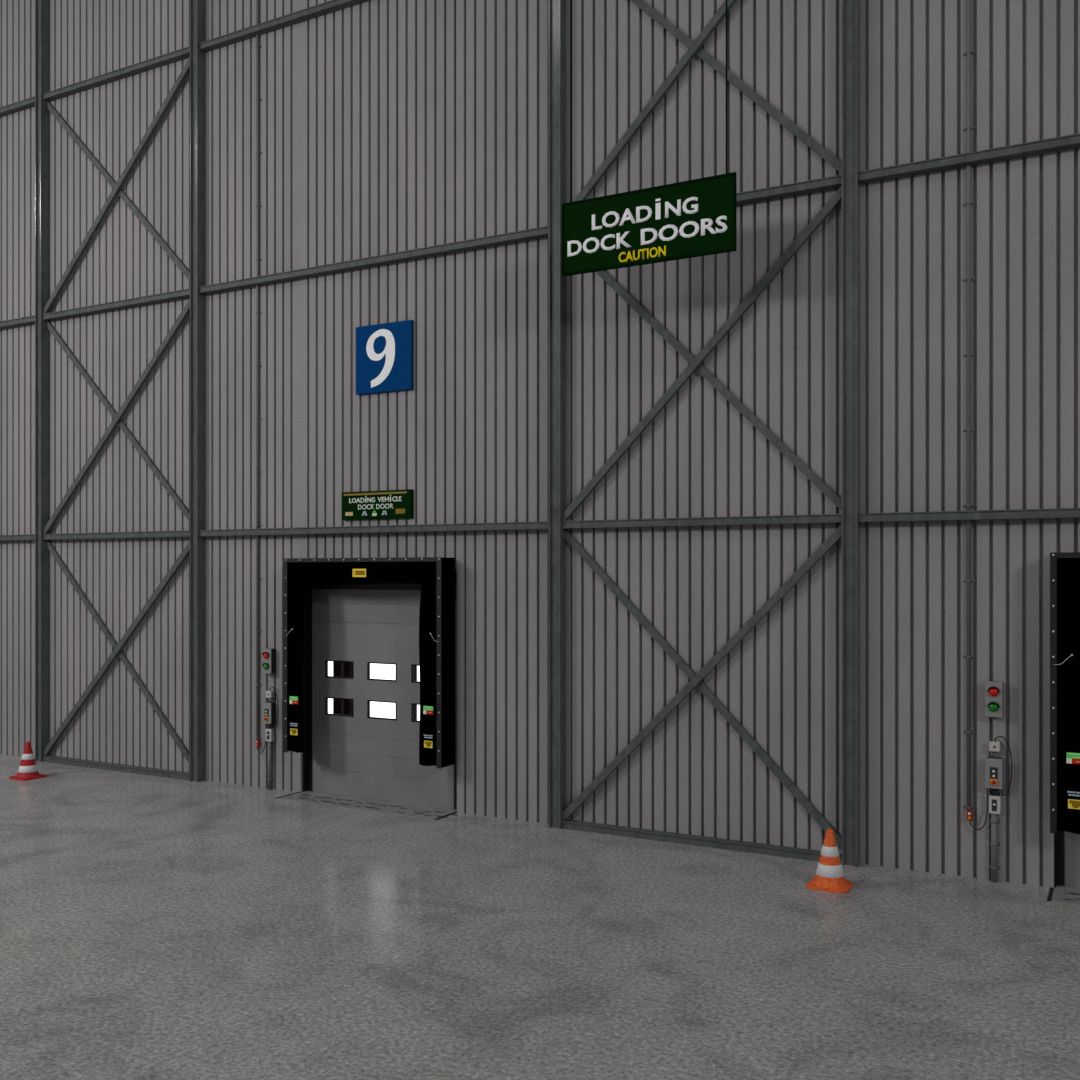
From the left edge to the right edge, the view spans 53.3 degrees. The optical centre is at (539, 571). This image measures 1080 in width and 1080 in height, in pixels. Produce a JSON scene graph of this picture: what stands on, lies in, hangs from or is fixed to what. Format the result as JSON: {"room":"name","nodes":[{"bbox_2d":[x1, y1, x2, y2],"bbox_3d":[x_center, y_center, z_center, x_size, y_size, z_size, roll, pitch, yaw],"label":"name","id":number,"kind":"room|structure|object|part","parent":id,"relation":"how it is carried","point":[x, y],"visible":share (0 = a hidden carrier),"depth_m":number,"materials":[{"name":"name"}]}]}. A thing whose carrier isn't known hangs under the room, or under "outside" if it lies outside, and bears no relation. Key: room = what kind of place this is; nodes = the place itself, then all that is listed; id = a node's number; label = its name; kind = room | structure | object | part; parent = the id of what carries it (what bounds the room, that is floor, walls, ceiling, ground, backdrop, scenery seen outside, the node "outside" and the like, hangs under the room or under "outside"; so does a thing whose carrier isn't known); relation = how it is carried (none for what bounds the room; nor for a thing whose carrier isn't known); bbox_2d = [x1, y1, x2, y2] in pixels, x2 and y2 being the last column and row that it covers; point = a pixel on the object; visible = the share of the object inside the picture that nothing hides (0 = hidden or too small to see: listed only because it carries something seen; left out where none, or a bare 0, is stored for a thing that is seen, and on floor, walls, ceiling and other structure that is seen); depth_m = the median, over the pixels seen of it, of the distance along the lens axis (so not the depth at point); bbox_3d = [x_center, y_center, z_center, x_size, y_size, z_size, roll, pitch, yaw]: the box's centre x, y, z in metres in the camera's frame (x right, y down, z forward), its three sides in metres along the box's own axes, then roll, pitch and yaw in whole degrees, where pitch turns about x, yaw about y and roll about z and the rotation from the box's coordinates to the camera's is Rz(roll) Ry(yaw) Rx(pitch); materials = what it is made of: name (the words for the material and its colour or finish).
{"room":"distribution center","nodes":[
{"label":"distribution center","id":0,"kind":"room"},
{"bbox_2d":[0,0,1079,887],"bbox_3d":[-3.370,-4.100,14.726,32.000,14.200,0.120,0,0,29],"label":"wall","id":1,"kind":"structure","parent":0,"point":[386,126],"depth_m":12.60,"materials":[{"name":"grey metal"}]},
{"bbox_2d":[0,96,34,117],"bbox_3d":[-12.711,-7.494,19.674,10.860,0.088,0.120,0,0,29],"label":"beam","id":2,"kind":"structure","parent":1,"relation":"attached to","point":[28,103],"depth_m":17.30,"materials":[{"name":"metal"}]},
{"bbox_2d":[0,315,34,328],"bbox_3d":[-12.711,-4.019,19.674,10.860,0.088,0.120,0,0,29],"label":"beam","id":3,"kind":"structure","parent":1,"relation":"attached to","point":[28,320],"depth_m":17.30,"materials":[{"name":"metal"}]},
{"bbox_2d":[0,534,34,540],"bbox_3d":[-12.711,-0.547,19.674,10.860,0.088,0.120,0,0,29],"label":"beam","id":4,"kind":"structure","parent":1,"relation":"attached to","point":[25,536],"depth_m":17.27,"materials":[{"name":"metal"}]},
{"bbox_2d":[43,46,189,101],"bbox_3d":[-6.392,-7.494,16.234,3.245,0.088,0.120,0,0,29],"label":"beam","id":5,"kind":"structure","parent":1,"relation":"attached to","point":[184,53],"depth_m":16.18,"materials":[{"name":"metal"}]},
{"bbox_2d":[43,288,189,320],"bbox_3d":[-6.392,-4.019,16.234,3.245,0.088,0.120,0,0,29],"label":"beam","id":6,"kind":"structure","parent":1,"relation":"attached to","point":[185,293],"depth_m":16.17,"materials":[{"name":"metal"}]},
{"bbox_2d":[43,530,189,539],"bbox_3d":[-6.392,-0.547,16.234,3.245,0.088,0.120,0,0,29],"label":"beam","id":7,"kind":"structure","parent":1,"relation":"attached to","point":[184,533],"depth_m":16.15,"materials":[{"name":"metal"}]},
{"bbox_2d":[44,57,189,313],"bbox_3d":[-6.399,-5.745,16.223,3.245,3.410,0.054,0,0,29],"label":"diagonal brace","id":8,"kind":"object","parent":1,"relation":"attached to","point":[185,71],"visible":1,"depth_m":16.17,"materials":[{"name":"paint"}]},
{"bbox_2d":[44,541,189,755],"bbox_3d":[-6.399,1.218,16.223,3.245,3.435,0.054,0,0,29],"label":"diagonal brace","id":9,"kind":"object","parent":1,"relation":"attached to","point":[186,550],"visible":1,"depth_m":16.17,"materials":[{"name":"paint"}]},
{"bbox_2d":[44,299,189,533],"bbox_3d":[-6.399,-2.268,16.223,3.245,3.415,0.054,0,0,29],"label":"diagonal brace","id":10,"kind":"object","parent":1,"relation":"attached to","point":[181,318],"visible":1,"depth_m":16.17,"materials":[{"name":"paint"}]},
{"bbox_2d":[47,540,189,763],"bbox_3d":[-6.375,1.195,16.266,3.245,3.410,0.043,0,0,29],"label":"diagonal brace","id":11,"kind":"object","parent":1,"relation":"attached to","point":[53,551],"visible":0.86,"depth_m":16.21,"materials":[{"name":"paint"}]},
{"bbox_2d":[47,320,189,521],"bbox_3d":[-6.375,-2.290,16.266,3.245,3.389,0.043,0,0,29],"label":"diagonal brace","id":12,"kind":"object","parent":1,"relation":"attached to","point":[56,335],"visible":0.86,"depth_m":16.21,"materials":[{"name":"paint"}]},
{"bbox_2d":[47,101,189,280],"bbox_3d":[-6.375,-5.768,16.266,3.245,3.384,0.043,0,0,29],"label":"diagonal brace","id":13,"kind":"object","parent":1,"relation":"attached to","point":[58,117],"visible":0.86,"depth_m":16.20,"materials":[{"name":"paint"}]},
{"bbox_2d":[255,740,260,746],"bbox_3d":[-3.916,2.383,14.916,0.050,0.094,0.068,0,0,29],"label":"power socket","id":14,"kind":"object","parent":1,"relation":"attached to","point":[257,742],"visible":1,"depth_m":14.89,"materials":[{"name":"brown plastic"}]},
{"bbox_2d":[255,0,261,739],"bbox_3d":[-3.920,-4.432,14.929,0.105,13.536,0.049,0,0,29],"label":"conduit","id":15,"kind":"object","parent":1,"relation":"attached to","point":[257,47],"visible":1,"depth_m":14.91,"materials":[{"name":"grey metal"}]},
{"bbox_2d":[262,648,275,673],"bbox_3d":[-3.741,1.230,14.771,0.156,0.341,0.155,0,0,29],"label":"traffic signal","id":16,"kind":"object","parent":1,"relation":"attached to","point":[268,654],"visible":1,"depth_m":14.74,"materials":[{"name":"grey"}]},
{"bbox_2d":[199,0,370,52],"bbox_3d":[-2.347,-7.494,14.032,5.667,0.088,0.120,0,0,29],"label":"beam","id":17,"kind":"structure","parent":1,"relation":"attached to","point":[328,7],"depth_m":14.67,"materials":[{"name":"metal"}]},
{"bbox_2d":[284,557,454,768],"bbox_3d":[-2.249,1.117,13.836,2.511,2.585,0.369,0,0,29],"label":"shelter","id":18,"kind":"object","parent":1,"relation":"attached to","point":[436,575],"visible":1,"depth_m":13.35,"materials":[{"name":"black fabric"}]},
{"bbox_3d":[-3.386,1.117,14.314,0.055,2.585,0.006,0,0,29],"label":"corner trim","id":19,"kind":"part","parent":18,"relation":"part of","materials":[{"name":"black metal"}]},
{"bbox_2d":[287,575,303,752],"bbox_3d":[-3.253,1.116,14.237,0.356,2.568,0.073,0,0,29],"label":"curtain","id":20,"kind":"object","parent":18,"relation":"hanging from","point":[295,583],"depth_m":14.20,"materials":[{"name":"black fabric"}]},
{"bbox_2d":[354,571,364,574],"bbox_3d":[-2.309,0.017,13.725,0.176,0.057,0.002,0,0,29],"label":"print","id":21,"kind":"object","parent":18,"relation":"attached to","point":[355,572],"depth_m":13.72,"materials":[{"name":"brown"}]},
{"bbox_3d":[-2.314,-0.149,13.731,2.387,0.051,0.006,0,0,29],"label":"trim","id":22,"kind":"part","parent":18,"relation":"part of","materials":[{"name":"black metal"}]},
{"bbox_2d":[287,561,435,584],"bbox_3d":[-2.302,0.001,13.737,2.445,0.341,0.014,0,0,29],"label":"curtain","id":23,"kind":"object","parent":18,"relation":"hanging from","point":[298,572],"depth_m":13.72,"materials":[{"name":"black rubber"}]},
{"bbox_2d":[419,559,442,767],"bbox_3d":[-1.344,1.116,13.198,0.306,2.568,0.073,0,0,29],"label":"curtain","id":24,"kind":"object","parent":18,"relation":"hanging from","point":[430,570],"depth_m":13.18,"materials":[{"name":"black fabric"}]},
{"bbox_3d":[-1.235,1.117,13.144,0.069,2.585,0.006,0,0,29],"label":"corner trim","id":25,"kind":"part","parent":18,"relation":"part of","materials":[{"name":"black metal"}]},
{"bbox_2d":[199,226,547,294],"bbox_3d":[-2.347,-4.019,14.032,5.667,0.088,0.120,0,0,29],"label":"beam","id":26,"kind":"structure","parent":1,"relation":"attached to","point":[540,232],"depth_m":13.82,"materials":[{"name":"metal"}]},
{"bbox_2d":[199,521,547,535],"bbox_3d":[-2.347,-0.547,14.032,5.667,0.088,0.120,0,0,29],"label":"beam","id":27,"kind":"structure","parent":1,"relation":"attached to","point":[539,524],"depth_m":13.80,"materials":[{"name":"metal"}]},
{"bbox_2d":[342,489,412,519],"bbox_3d":[-2.118,-0.864,13.945,1.121,0.363,0.054,0,0,29],"label":"door sign","id":28,"kind":"object","parent":1,"relation":"attached to","point":[385,504],"visible":1,"depth_m":13.91,"materials":[{"name":"green plastic"}]},
{"bbox_2d":[303,570,456,808],"bbox_3d":[-2.091,1.490,14.084,2.518,3.020,0.135,0,0,29],"label":"door","id":29,"kind":"structure","parent":1,"relation":"in","point":[358,754],"depth_m":14.23,"materials":[{"name":"grey metal"}]},
{"bbox_3d":[-3.169,1.490,14.650,0.084,3.020,0.099,0,0,29],"label":"guide rail","id":30,"kind":"part","parent":29,"relation":"part of","materials":[{"name":"black metal"}]},
{"bbox_3d":[-2.070,2.307,14.123,2.380,0.237,0.025,0,0,29],"label":"panel","id":31,"kind":"part","parent":29,"relation":"part of","materials":[{"name":"grey metal"}]},
{"bbox_3d":[-2.070,0.554,14.123,2.380,0.253,0.025,0,0,29],"label":"panel","id":32,"kind":"part","parent":29,"relation":"part of","materials":[{"name":"grey metal"}]},
{"bbox_3d":[-2.070,1.435,14.123,2.380,1.507,0.025,0,0,29],"label":"panel","id":33,"kind":"part","parent":29,"relation":"part of","materials":[{"name":"grey metal"}]},
{"bbox_3d":[-2.070,0.214,14.123,2.380,0.428,0.025,0,0,29],"label":"panel","id":34,"kind":"part","parent":29,"relation":"part of","materials":[{"name":"grey metal"}]},
{"bbox_3d":[-2.070,2.551,14.123,2.380,0.252,0.025,0,0,29],"label":"panel","id":35,"kind":"part","parent":29,"relation":"part of","materials":[{"name":"grey metal"}]},
{"bbox_3d":[-2.070,2.838,14.123,2.380,0.323,0.025,0,0,29],"label":"panel","id":36,"kind":"part","parent":29,"relation":"part of","materials":[{"name":"grey metal"}]},
{"bbox_3d":[-1.029,1.490,13.531,0.124,3.020,0.018,0,0,29],"label":"guide rail","id":37,"kind":"part","parent":29,"relation":"part of","materials":[{"name":"black"}]},
{"bbox_2d":[356,320,412,394],"bbox_3d":[-2.014,-2.759,13.889,0.886,0.882,0.052,0,0,29],"label":"number sign","id":38,"kind":"object","parent":1,"relation":"attached to","point":[384,352],"visible":1,"depth_m":13.86,"materials":[{"name":"blue plastic"}]},
{"bbox_2d":[573,0,736,201],"bbox_3d":[1.695,-5.745,11.817,3.239,3.410,0.054,0,0,29],"label":"diagonal brace","id":39,"kind":"object","parent":1,"relation":"attached to","point":[720,14],"visible":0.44,"depth_m":12.01,"materials":[{"name":"paint"}]},
{"bbox_2d":[561,514,841,528],"bbox_3d":[1.702,-0.547,11.829,3.239,0.088,0.120,0,0,29],"label":"beam","id":40,"kind":"structure","parent":1,"relation":"attached to","point":[815,518],"depth_m":11.72,"materials":[{"name":"metal"}]},
{"bbox_2d":[561,175,841,230],"bbox_3d":[1.702,-4.019,11.829,3.239,0.088,0.120,0,0,29],"label":"beam","id":41,"kind":"structure","parent":1,"relation":"attached to","point":[832,182],"depth_m":11.29,"materials":[{"name":"metal"}]},
{"bbox_2d":[562,185,841,520],"bbox_3d":[1.695,-2.268,11.817,3.239,3.415,0.054,0,0,29],"label":"diagonal brace","id":42,"kind":"object","parent":1,"relation":"attached to","point":[836,198],"visible":1,"depth_m":11.72,"materials":[{"name":"paint"}]},
{"bbox_2d":[562,524,841,820],"bbox_3d":[1.695,1.218,11.817,3.239,3.435,0.054,0,0,29],"label":"diagonal brace","id":43,"kind":"object","parent":1,"relation":"attached to","point":[836,535],"visible":1,"depth_m":11.72,"materials":[{"name":"paint"}]},
{"bbox_2d":[564,529,841,849],"bbox_3d":[1.719,1.195,11.861,3.239,3.410,0.043,0,0,29],"label":"diagonal brace","id":44,"kind":"object","parent":1,"relation":"attached to","point":[744,734],"visible":0.86,"depth_m":11.78,"materials":[{"name":"paint"}]},
{"bbox_2d":[596,271,841,510],"bbox_3d":[1.719,-2.290,11.861,3.239,3.389,0.043,0,0,29],"label":"diagonal brace","id":45,"kind":"object","parent":1,"relation":"attached to","point":[792,457],"visible":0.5,"depth_m":11.66,"materials":[{"name":"paint"}]},
{"bbox_2d":[630,0,841,173],"bbox_3d":[1.719,-5.768,11.861,3.239,3.384,0.043,0,0,29],"label":"diagonal brace","id":46,"kind":"object","parent":1,"relation":"attached to","point":[684,39],"visible":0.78,"depth_m":11.57,"materials":[{"name":"paint"}]},
{"bbox_2d":[858,133,1079,183],"bbox_3d":[6.942,-4.019,8.976,8.387,0.088,0.120,0,0,29],"label":"beam","id":47,"kind":"structure","parent":1,"relation":"attached to","point":[1068,141],"depth_m":10.43,"materials":[{"name":"metal"}]},
{"bbox_2d":[858,508,1079,521],"bbox_3d":[6.942,-0.547,8.976,8.387,0.088,0.120,0,0,29],"label":"beam","id":48,"kind":"structure","parent":1,"relation":"attached to","point":[1052,512],"depth_m":10.42,"materials":[{"name":"metal"}]},
{"bbox_2d":[963,0,974,810],"bbox_3d":[4.194,-4.432,10.513,0.105,13.536,0.049,0,0,29],"label":"conduit","id":49,"kind":"object","parent":1,"relation":"attached to","point":[968,53],"visible":1,"depth_m":10.50,"materials":[{"name":"grey metal"}]},
{"bbox_2d":[967,810,972,820],"bbox_3d":[4.197,2.383,10.500,0.050,0.094,0.068,0,0,29],"label":"power socket","id":50,"kind":"object","parent":1,"relation":"attached to","point":[969,813],"visible":1,"depth_m":10.48,"materials":[{"name":"orange"}]},
{"bbox_2d":[969,788,987,829],"bbox_3d":[4.262,2.301,10.446,0.173,0.425,0.033,0,0,29],"label":"cable","id":51,"kind":"object","parent":50,"relation":"hanging from","point":[987,788],"visible":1,"depth_m":10.41,"materials":[{"name":"black plastic"}]},
{"bbox_2d":[985,681,1002,717],"bbox_3d":[4.372,1.230,10.355,0.156,0.341,0.155,0,0,29],"label":"traffic signal","id":52,"kind":"object","parent":1,"relation":"attached to","point":[993,689],"visible":1,"depth_m":10.32,"materials":[{"name":"grey"}]},
{"bbox_2d":[1050,552,1079,833],"bbox_3d":[5.864,1.117,9.420,2.511,2.585,0.369,0,0,29],"label":"shelter","id":53,"kind":"object","parent":1,"relation":"attached to","point":[1064,566],"visible":1,"depth_m":9.85,"materials":[{"name":"black rubber"}]},
{"bbox_3d":[4.727,1.117,9.898,0.055,2.585,0.006,0,0,29],"label":"corner trim","id":54,"kind":"part","parent":53,"relation":"part of","materials":[{"name":"black metal"}]},
{"bbox_3d":[5.799,-0.149,9.315,2.387,0.051,0.006,0,0,29],"label":"trim","id":55,"kind":"part","parent":53,"relation":"part of","materials":[{"name":"black metal"}]},
{"bbox_2d":[1057,581,1079,833],"bbox_3d":[4.860,1.116,9.821,0.356,2.568,0.073,0,0,29],"label":"curtain","id":56,"kind":"object","parent":53,"relation":"hanging from","point":[1068,592],"depth_m":9.83,"materials":[{"name":"black rubber"}]},
{"bbox_2d":[1057,558,1079,587],"bbox_3d":[5.811,0.001,9.321,2.445,0.341,0.014,0,0,29],"label":"curtain","id":57,"kind":"object","parent":53,"relation":"hanging from","point":[1068,569],"depth_m":9.84,"materials":[{"name":"black rubber"}]},
{"bbox_2d":[1069,800,1079,803],"bbox_3d":[4.864,2.096,9.765,0.102,0.028,0.002,0,0,29],"label":"print","id":58,"kind":"object","parent":53,"relation":"on","point":[1070,801],"depth_m":9.77,"materials":[{"name":"brown"}]},
{"bbox_2d":[1054,831,1079,886],"bbox_3d":[6.022,1.490,9.668,2.518,3.020,0.135,0,0,29],"label":"door","id":59,"kind":"structure","parent":1,"relation":"in","point":[1066,844],"depth_m":10.24,"materials":[{"name":"grey metal"}]},
{"bbox_3d":[4.944,1.490,10.234,0.084,3.020,0.099,0,0,29],"label":"guide rail","id":60,"kind":"part","parent":59,"relation":"part of","materials":[{"name":"black metal"}]},
{"bbox_3d":[6.043,2.551,9.707,2.380,0.252,0.025,0,0,29],"label":"panel","id":61,"kind":"part","parent":59,"relation":"part of","materials":[{"name":"grey metal"}]},
{"bbox_3d":[6.043,2.838,9.707,2.380,0.323,0.025,0,0,29],"label":"panel","id":62,"kind":"part","parent":59,"relation":"part of","materials":[{"name":"grey metal"}]},
{"bbox_2d":[0,754,1079,1079],"bbox_3d":[-8.514,3.100,5.275,32.000,0.200,30.600,0,0,29],"label":"floor","id":63,"kind":"structure","parent":0,"point":[152,927],"depth_m":8.46,"materials":[{"name":"concrete"}]},
{"bbox_2d":[9,742,46,780],"bbox_3d":[-7.456,2.741,15.655,0.385,0.518,0.385,0,0,29],"label":"traffic cone","id":64,"kind":"object","parent":63,"relation":"on","point":[28,770],"visible":1,"depth_m":15.58,"materials":[{"name":"red plastic"}]},
{"bbox_2d":[35,0,48,761],"bbox_3d":[-7.887,-4.100,17.030,0.142,14.200,0.150,0,0,29],"label":"steel column","id":65,"kind":"structure","parent":63,"relation":"on","point":[41,6],"depth_m":17.00,"materials":[{"name":"metal"}]},
{"bbox_2d":[43,755,189,780],"bbox_3d":[-6.392,2.958,16.234,3.245,0.085,0.120,0,0,29],"label":"beam","id":66,"kind":"structure","parent":63,"relation":"on","point":[51,759],"depth_m":16.15,"materials":[{"name":"metal"}]},
{"bbox_2d":[190,0,204,781],"bbox_3d":[-4.909,-4.100,15.409,0.150,14.200,0.150,0,0,29],"label":"steel column","id":67,"kind":"structure","parent":63,"relation":"on","point":[197,7],"depth_m":15.37,"materials":[{"name":"metal"}]},
{"bbox_2d":[267,741,273,789],"bbox_3d":[-3.718,2.668,14.807,0.096,0.664,0.070,0,0,29],"label":"conduit","id":68,"kind":"object","parent":63,"relation":"on","point":[269,746],"visible":1,"depth_m":14.78,"materials":[{"name":"grey metal"}]},
{"bbox_2d":[266,729,274,741],"bbox_3d":[-3.719,2.251,14.798,0.102,0.170,0.087,0,0,29],"label":"switch box","id":69,"kind":"object","parent":68,"relation":"on","point":[270,733],"visible":1,"depth_m":14.77,"materials":[{"name":"grey"}]},
{"bbox_2d":[263,687,277,728],"bbox_3d":[-3.699,1.873,14.758,0.238,0.581,0.138,0,0,29],"label":"control panel","id":70,"kind":"object","parent":69,"relation":"on","point":[269,708],"visible":1,"depth_m":14.74,"materials":[{"name":"grey metal"}]},
{"bbox_3d":[-3.752,1.965,14.748,0.068,0.166,0.006,0,0,29],"label":"button plate","id":71,"kind":"part","parent":70,"relation":"part of","materials":[{"name":"grey"}]},
{"bbox_3d":[-3.748,1.944,14.756,0.154,0.288,0.012,0,0,29],"label":"plate","id":72,"kind":"part","parent":70,"relation":"part of","materials":[{"name":"grey metal"}]},
{"bbox_2d":[266,690,273,701],"bbox_3d":[-3.719,1.721,14.803,0.093,0.154,0.078,0,0,29],"label":"junction box","id":73,"kind":"object","parent":70,"relation":"on","point":[269,694],"visible":1,"depth_m":14.78,"materials":[{"name":"grey plastic"}]},
{"bbox_2d":[275,791,456,819],"bbox_3d":[-2.185,2.996,13.831,2.661,0.008,0.598,0,0,29],"label":"dock leveller","id":74,"kind":"object","parent":63,"relation":"on","point":[337,800],"visible":1,"depth_m":13.82,"materials":[{"name":"silver metal"}]},
{"bbox_2d":[333,662,416,719],"bbox_3d":[-2.438,1.500,15.926,1.500,3.000,0.120,0,0,29],"label":"steel frame","id":75,"kind":"object","parent":63,"relation":"on","point":[340,669],"visible":0.21,"depth_m":16.13,"materials":[{"name":"black metal"}]},
{"bbox_3d":[-3.039,1.500,16.254,0.130,3.000,0.120,0,0,29],"label":"post","id":76,"kind":"part","parent":75,"relation":"part of","materials":[{"name":"black metal"}]},
{"bbox_3d":[-2.820,1.500,16.134,0.220,3.000,0.120,0,0,29],"label":"post","id":77,"kind":"part","parent":75,"relation":"part of","materials":[{"name":"black metal"}]},
{"bbox_3d":[-1.831,1.500,15.562,0.085,3.000,0.060,0,0,29],"label":"post","id":78,"kind":"part","parent":75,"relation":"part of","materials":[{"name":"black metal"}]},
{"bbox_2d":[548,0,565,828],"bbox_3d":[0.203,-4.100,12.627,0.156,14.200,0.150,0,0,29],"label":"steel column","id":79,"kind":"structure","parent":63,"relation":"on","point":[556,8],"depth_m":12.60,"materials":[{"name":"metal"}]},
{"bbox_2d":[561,819,841,863],"bbox_3d":[1.702,2.958,11.829,3.239,0.085,0.120,0,0,29],"label":"beam","id":80,"kind":"structure","parent":63,"relation":"on","point":[688,839],"depth_m":11.78,"materials":[{"name":"metal"}]},
{"bbox_2d":[806,829,853,892],"bbox_3d":[2.766,2.729,10.254,0.385,0.541,0.385,0,0,29],"label":"traffic cone","id":81,"kind":"object","parent":63,"relation":"on","point":[829,877],"visible":1,"depth_m":10.17,"materials":[{"name":"orange plastic"}]},
{"bbox_2d":[842,0,859,866],"bbox_3d":[3.184,-4.100,11.004,0.154,14.200,0.150,0,0,29],"label":"steel column","id":82,"kind":"structure","parent":63,"relation":"on","point":[850,9],"depth_m":10.97,"materials":[{"name":"metal"}]},
{"bbox_2d":[990,814,999,882],"bbox_3d":[4.395,2.668,10.391,0.096,0.664,0.070,0,0,29],"label":"conduit","id":83,"kind":"object","parent":63,"relation":"on","point":[994,820],"visible":1,"depth_m":10.37,"materials":[{"name":"grey metal"}]},
{"bbox_2d":[989,795,1000,813],"bbox_3d":[4.394,2.251,10.382,0.102,0.170,0.087,0,0,29],"label":"switch box","id":84,"kind":"object","parent":83,"relation":"on","point":[994,801],"visible":1,"depth_m":10.35,"materials":[{"name":"grey"}]},
{"bbox_2d":[985,736,1011,795],"bbox_3d":[4.414,1.873,10.342,0.238,0.581,0.138,0,0,29],"label":"control panel","id":85,"kind":"object","parent":84,"relation":"on","point":[993,766],"visible":1,"depth_m":10.33,"materials":[{"name":"grey metal"}]},
{"bbox_3d":[4.365,1.944,10.340,0.154,0.288,0.012,0,0,29],"label":"plate","id":86,"kind":"part","parent":85,"relation":"part of","materials":[{"name":"grey metal"}]},
{"bbox_3d":[4.361,1.965,10.332,0.068,0.166,0.006,0,0,29],"label":"button plate","id":87,"kind":"part","parent":85,"relation":"part of","materials":[{"name":"grey plastic"}]},
{"bbox_2d":[989,741,999,757],"bbox_3d":[4.394,1.721,10.387,0.093,0.154,0.078,0,0,29],"label":"junction box","id":88,"kind":"object","parent":85,"relation":"on","point":[994,746],"visible":1,"depth_m":10.37,"materials":[{"name":"grey plastic"}]},
{"bbox_2d":[1047,885,1079,904],"bbox_3d":[5.928,2.996,9.415,2.661,0.008,0.598,0,0,29],"label":"dock leveller","id":89,"kind":"object","parent":63,"relation":"on","point":[1061,894],"visible":1,"depth_m":9.96,"materials":[{"name":"silver metal"}]},
{"bbox_2d":[562,0,736,276],"bbox_3d":[1.091,-7.183,11.104,1.934,8.014,0.036,0,0,29],"label":"sign","id":90,"kind":"object","parent":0,"point":[696,217],"visible":1,"depth_m":11.06,"materials":[{"name":"green metal"}]},
{"bbox_3d":[1.210,-3.695,11.023,0.054,0.169,0.003,0,0,29],"label":"letter stem","id":91,"kind":"part","parent":90,"relation":"part of","materials":[{"name":"white paint"}]},
{"label":"outside","id":92,"kind":"structure","parent":0,"visible":0},
{"bbox_2d":[328,661,419,720],"bbox_3d":[-0.417,0.500,18.060,30.000,5.000,0.001,0,0,29],"label":"overcast sky","id":93,"kind":"structure","parent":92,"point":[377,671],"depth_m":19.39,"materials":[{"name":"white"}]}
]}

